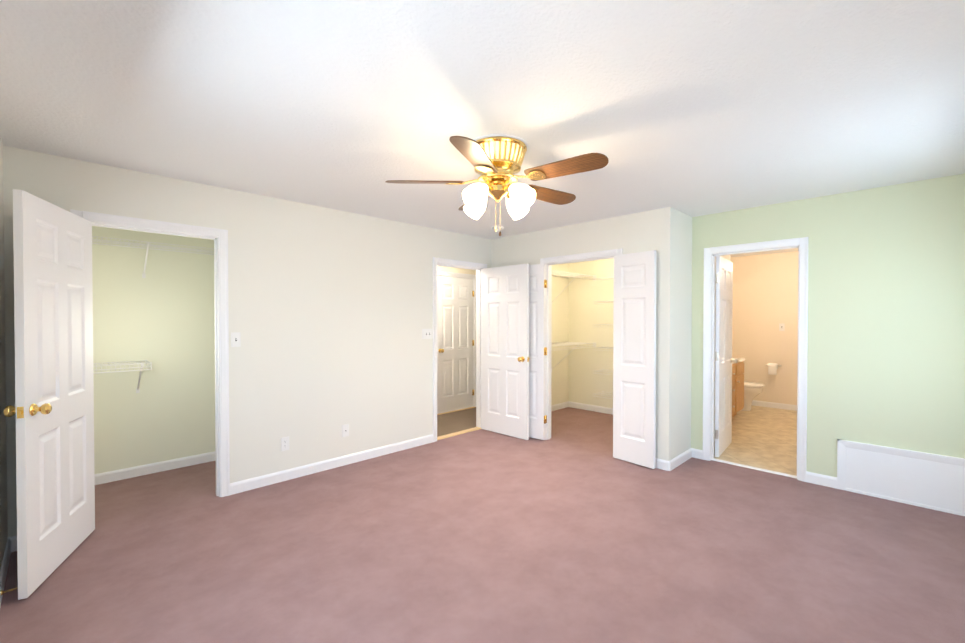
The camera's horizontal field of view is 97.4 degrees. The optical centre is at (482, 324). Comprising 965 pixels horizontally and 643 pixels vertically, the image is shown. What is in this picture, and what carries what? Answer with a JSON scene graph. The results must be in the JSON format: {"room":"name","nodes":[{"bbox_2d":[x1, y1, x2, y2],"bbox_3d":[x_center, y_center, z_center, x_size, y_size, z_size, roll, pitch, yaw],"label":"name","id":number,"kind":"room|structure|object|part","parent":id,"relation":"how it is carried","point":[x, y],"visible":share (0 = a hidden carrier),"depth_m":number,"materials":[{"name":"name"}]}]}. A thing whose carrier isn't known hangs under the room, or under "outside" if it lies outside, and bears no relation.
{"room":"empty bedroom","nodes":[
{"label":"empty bedroom","id":0,"kind":"room"},
{"bbox_2d":[0,138,7,569],"bbox_3d":[-1.706,0.169,1.309,5.690,2.440,0.120,1,1,45],"label":"wall","id":1,"kind":"structure","parent":0,"point":[3,496],"depth_m":2.41,"materials":[{"name":"white paint"}]},
{"bbox_2d":[3,189,94,599],"bbox_3d":[-2.436,0.349,2.446,0.173,2.030,0.775,0,1,-23],"label":"closet door","id":2,"kind":"structure","parent":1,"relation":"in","point":[53,410],"depth_m":2.33,"materials":[{"name":"white wood"}]},
{"bbox_2d":[3,145,490,536],"bbox_3d":[-0.615,0.128,4.878,0.120,2.440,6.720,1,1,45],"label":"wall","id":3,"kind":"structure","parent":0,"point":[330,314],"depth_m":3.77,"materials":[{"name":"white paint"}]},
{"bbox_2d":[70,209,229,496],"bbox_3d":[-2.383,0.313,3.103,0.154,2.110,0.895,1,1,45],"label":"trim","id":4,"kind":"structure","parent":3,"relation":"attached to","point":[219,237],"depth_m":3.34,"materials":[{"name":"white wood"}]},
{"bbox_2d":[231,332,240,346],"bbox_3d":[-1.981,0.125,3.410,0.014,0.115,0.070,1,1,45],"label":"light switch","id":5,"kind":"object","parent":3,"relation":"attached to","point":[235,339],"visible":1,"depth_m":3.41,"materials":[{"name":"white plastic"}]},
{"bbox_2d":[281,436,288,450],"bbox_3d":[-1.717,1.042,3.691,0.008,0.115,0.070,1,1,45],"label":"outlet","id":6,"kind":"object","parent":3,"relation":"attached to","point":[284,443],"visible":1,"depth_m":3.69,"materials":[{"name":"white plastic"}]},
{"bbox_2d":[342,424,348,436],"bbox_3d":[-1.318,1.027,4.087,0.014,0.115,0.070,1,1,45],"label":"outlet","id":7,"kind":"object","parent":3,"relation":"attached to","point":[345,430],"visible":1,"depth_m":4.09,"materials":[{"name":"white plastic"}]},
{"bbox_2d":[0,400,836,606],"bbox_3d":[1.325,1.311,4.175,5.720,0.090,8.200,1,1,45],"label":"baseboard","id":8,"kind":"structure","parent":3,"relation":"attached to","point":[328,464],"depth_m":3.93,"materials":[{"name":"white wood"}]},
{"bbox_2d":[422,329,432,338],"bbox_3d":[-0.613,0.109,4.785,0.014,0.115,0.162,1,1,45],"label":"light switch","id":9,"kind":"object","parent":3,"relation":"attached to","point":[427,333],"visible":1,"depth_m":4.78,"materials":[{"name":"white plastic"}]},
{"bbox_2d":[433,257,486,441],"bbox_3d":[-0.302,0.290,5.194,0.154,2.110,0.875,1,1,45],"label":"trim","id":10,"kind":"structure","parent":3,"relation":"attached to","point":[477,267],"depth_m":5.17,"materials":[{"name":"white wood"}]},
{"bbox_2d":[481,264,529,439],"bbox_3d":[0.260,0.318,5.139,0.755,2.030,0.173,1,1,44],"label":"entry door","id":11,"kind":"structure","parent":3,"relation":"in","point":[505,358],"depth_m":5.10,"materials":[{"name":"white wood"}]},
{"bbox_2d":[92,226,475,473],"bbox_3d":[-1.309,0.119,5.655,0.120,2.440,6.600,1,1,45],"label":"wall","id":12,"kind":"structure","parent":0,"point":[161,316],"depth_m":3.87,"materials":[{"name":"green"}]},
{"bbox_2d":[93,360,151,392],"bbox_3d":[-3.209,0.473,3.450,0.303,0.293,0.792,1,1,45],"label":"closet shelf","id":13,"kind":"object","parent":12,"relation":"attached to","point":[148,364],"visible":0.54,"depth_m":3.58,"materials":[{"name":"white metal"}]},
{"bbox_2d":[92,236,213,277],"bbox_3d":[-2.782,-0.562,3.867,0.303,0.293,2.002,1,1,45],"label":"closet shelf","id":14,"kind":"object","parent":12,"relation":"attached to","point":[147,245],"visible":0.42,"depth_m":3.68,"materials":[{"name":"white metal"}]},
{"bbox_2d":[437,276,473,413],"bbox_3d":[-0.420,0.303,6.493,0.173,2.030,0.769,1,1,45],"label":"hall door","id":15,"kind":"structure","parent":12,"relation":"in","point":[455,349],"depth_m":6.47,"materials":[{"name":"white wood"}]},
{"bbox_3d":[-0.148,0.302,6.740,0.013,1.660,0.034,1,1,45],"label":"hall door jamb hinges","id":16,"kind":"part","parent":15,"relation":"part of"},
{"bbox_2d":[437,271,475,406],"bbox_3d":[-0.443,0.275,6.515,0.137,2.110,0.890,1,1,45],"label":"door frame","id":17,"kind":"structure","parent":12,"relation":"attached to","point":[457,275],"depth_m":6.75,"materials":[{"name":"white wood"}]},
{"bbox_2d":[437,407,475,436],"bbox_3d":[-0.181,1.333,6.041,0.955,0.004,4.480,1,1,45],"label":"floor","id":18,"kind":"structure","parent":0,"point":[455,421],"depth_m":5.81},
{"bbox_2d":[0,407,964,642],"bbox_3d":[1.264,1.415,4.321,5.710,0.120,8.560,1,1,45],"label":"floor carpet","id":19,"kind":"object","parent":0,"point":[572,529],"visible":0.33,"depth_m":2.49,"materials":[{"name":"pink carpet"}]},
{"bbox_2d":[1,587,16,595],"bbox_3d":[-2.355,1.330,2.123,0.024,0.023,0.073,1,1,45],"label":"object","id":20,"kind":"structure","parent":19,"relation":"on","point":[2,592],"depth_m":2.11,"materials":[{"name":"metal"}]},
{"bbox_2d":[437,407,480,439],"bbox_3d":[-0.355,1.331,5.855,1.080,0.012,1.590,1,1,45],"label":"threshold","id":21,"kind":"object","parent":19,"relation":"on","point":[457,433],"visible":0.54,"depth_m":5.26,"materials":[{"name":"beige wood"}]},
{"bbox_2d":[711,458,796,477],"bbox_3d":[2.548,1.354,4.002,0.700,0.008,0.060,1,1,45],"label":"threshold","id":22,"kind":"object","parent":19,"relation":"on","point":[760,469],"visible":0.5,"depth_m":3.97,"materials":[{"name":"white wood"}]},
{"bbox_2d":[0,0,964,256],"bbox_3d":[1.264,-1.145,4.292,5.710,0.120,8.560,1,1,45],"label":"ceiling","id":23,"kind":"structure","parent":0,"point":[693,108],"depth_m":1.97,"materials":[{"name":"white paint"}]},
{"bbox_2d":[385,134,608,235],"bbox_3d":[0.132,-0.795,2.562,1.274,0.540,1.267,1,1,45],"label":"ceiling fan","id":24,"kind":"object","parent":23,"relation":"hanging from","point":[495,160],"visible":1,"depth_m":2.42,"materials":[{"name":"brown wood"}]},
{"bbox_2d":[492,226,503,231],"bbox_3d":[0.174,-1.071,4.778,0.136,0.039,0.136,1,1,45],"label":"smoke detector","id":25,"kind":"object","parent":23,"relation":"attached to","point":[499,228],"visible":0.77,"depth_m":4.74,"materials":[{"name":"white plastic"}]},
{"bbox_2d":[551,263,568,404],"bbox_3d":[0.787,0.113,6.199,0.004,2.440,1.670,1,1,45],"label":"wall","id":26,"kind":"structure","parent":0,"point":[560,333],"depth_m":6.62,"materials":[{"name":"white paint"}]},
{"bbox_2d":[552,341,595,368],"bbox_3d":[0.999,0.508,6.061,0.496,0.450,1.578,1,1,45],"label":"closet shelf","id":27,"kind":"object","parent":26,"relation":"attached to","point":[558,344],"visible":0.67,"depth_m":6.24,"materials":[{"name":"white metal"}]},
{"bbox_2d":[552,270,595,301],"bbox_3d":[0.999,-0.512,6.050,0.496,0.450,1.578,1,1,45],"label":"closet shelf","id":28,"kind":"object","parent":26,"relation":"attached to","point":[568,275],"visible":0.62,"depth_m":6.22,"materials":[{"name":"white metal"}]},
{"bbox_2d":[491,207,674,460],"bbox_3d":[0.963,0.130,4.762,2.280,2.440,0.120,1,1,45],"label":"wall","id":29,"kind":"structure","parent":0,"point":[649,230],"depth_m":4.05,"materials":[{"name":"white paint"}]},
{"bbox_2d":[529,264,545,439],"bbox_3d":[0.550,0.320,5.022,0.443,2.030,0.046,1,1,38],"label":"closet door","id":30,"kind":"structure","parent":29,"relation":"in","point":[537,354],"depth_m":4.93,"materials":[{"name":"white wood"}]},
{"bbox_2d":[540,248,622,439],"bbox_3d":[1.083,0.296,4.644,1.010,2.110,0.154,1,1,45],"label":"trim","id":31,"kind":"structure","parent":29,"relation":"attached to","point":[549,262],"depth_m":4.92,"materials":[{"name":"white wood"}]},
{"bbox_2d":[613,250,655,468],"bbox_3d":[1.467,0.330,4.115,0.046,2.030,0.443,-1,1,-39],"label":"closet door","id":32,"kind":"structure","parent":29,"relation":"in","point":[634,372],"depth_m":4.08,"materials":[{"name":"white wood"}]},
{"bbox_2d":[568,258,613,407],"bbox_3d":[2.183,0.115,6.073,2.160,2.440,0.120,1,1,45],"label":"wall","id":33,"kind":"structure","parent":0,"point":[586,382],"depth_m":6.50,"materials":[{"name":"white paint"}]},
{"bbox_2d":[593,277,613,398],"bbox_3d":[2.247,0.194,5.706,1.542,1.716,0.303,1,1,45],"label":"shelves","id":34,"kind":"object","parent":33,"relation":"attached to","point":[601,370],"visible":0.21,"depth_m":6.10,"materials":[{"name":"white metal"}]},
{"bbox_2d":[674,209,730,457],"bbox_3d":[2.402,0.131,4.677,0.120,2.440,1.790,1,1,45],"label":"wall","id":35,"kind":"structure","parent":0,"point":[683,331],"depth_m":4.16,"materials":[{"name":"white paint"}]},
{"bbox_2d":[714,405,796,475],"bbox_3d":[3.650,1.342,5.286,2.150,0.004,3.345,1,1,45],"label":"floor","id":36,"kind":"structure","parent":0,"point":[764,437],"depth_m":4.90,"materials":[{"name":"beige tile"}]},
{"bbox_2d":[732,358,744,416],"bbox_3d":[3.225,0.862,5.951,0.595,0.948,1.154,1,1,45],"label":"bathroom vanity","id":37,"kind":"object","parent":36,"relation":"on","point":[737,387],"visible":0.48,"depth_m":5.92,"materials":[{"name":"brown wood"}]},
{"bbox_2d":[740,381,764,410],"bbox_3d":[3.974,0.941,6.613,0.722,0.775,0.490,1,1,45],"label":"toilet","id":38,"kind":"object","parent":36,"relation":"on","point":[752,390],"visible":0.27,"depth_m":6.40,"materials":[{"name":"white ceramic"}]},
{"bbox_2d":[731,251,797,404],"bbox_3d":[4.344,0.104,7.026,3.880,2.440,0.120,1,1,45],"label":"wall","id":39,"kind":"structure","parent":0,"point":[765,295],"depth_m":6.72,"materials":[{"name":"beige paint"}]},
{"bbox_2d":[766,363,781,374],"bbox_3d":[4.561,0.701,6.655,0.202,0.174,0.110,1,1,45],"label":"toilet paper holder","id":40,"kind":"object","parent":39,"relation":"attached to","point":[772,368],"visible":1,"depth_m":6.62,"materials":[{"name":"white metal"}]},
{"bbox_2d":[779,324,784,330],"bbox_3d":[4.666,0.048,6.611,0.070,0.115,0.014,1,1,45],"label":"bathroom light switch","id":41,"kind":"object","parent":39,"relation":"attached to","point":[781,327],"visible":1,"depth_m":6.61,"materials":[{"name":"white plastic"}]},
{"bbox_2d":[691,174,964,476],"bbox_3d":[2.970,0.143,3.568,2.250,2.440,0.120,1,1,45],"label":"wall","id":42,"kind":"structure","parent":0,"point":[886,322],"depth_m":3.35,"materials":[{"name":"green paint"}]},
{"bbox_2d":[714,256,737,456],"bbox_3d":[2.587,0.325,4.537,0.173,2.030,0.710,1,1,40],"label":"bathroom door","id":43,"kind":"structure","parent":42,"relation":"in","point":[723,356],"depth_m":4.43,"materials":[{"name":"white wood"}]},
{"bbox_2d":[703,237,807,481],"bbox_3d":[2.548,0.303,3.990,0.830,2.110,0.154,1,1,45],"label":"trim","id":44,"kind":"structure","parent":42,"relation":"attached to","point":[711,253],"depth_m":3.91,"materials":[{"name":"white wood"}]},
{"bbox_2d":[837,439,964,515],"bbox_3d":[3.383,1.164,3.073,1.250,0.410,0.016,1,1,45],"label":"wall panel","id":45,"kind":"object","parent":42,"relation":"attached to","point":[927,480],"depth_m":3.24,"materials":[{"name":"white"}]}
]}

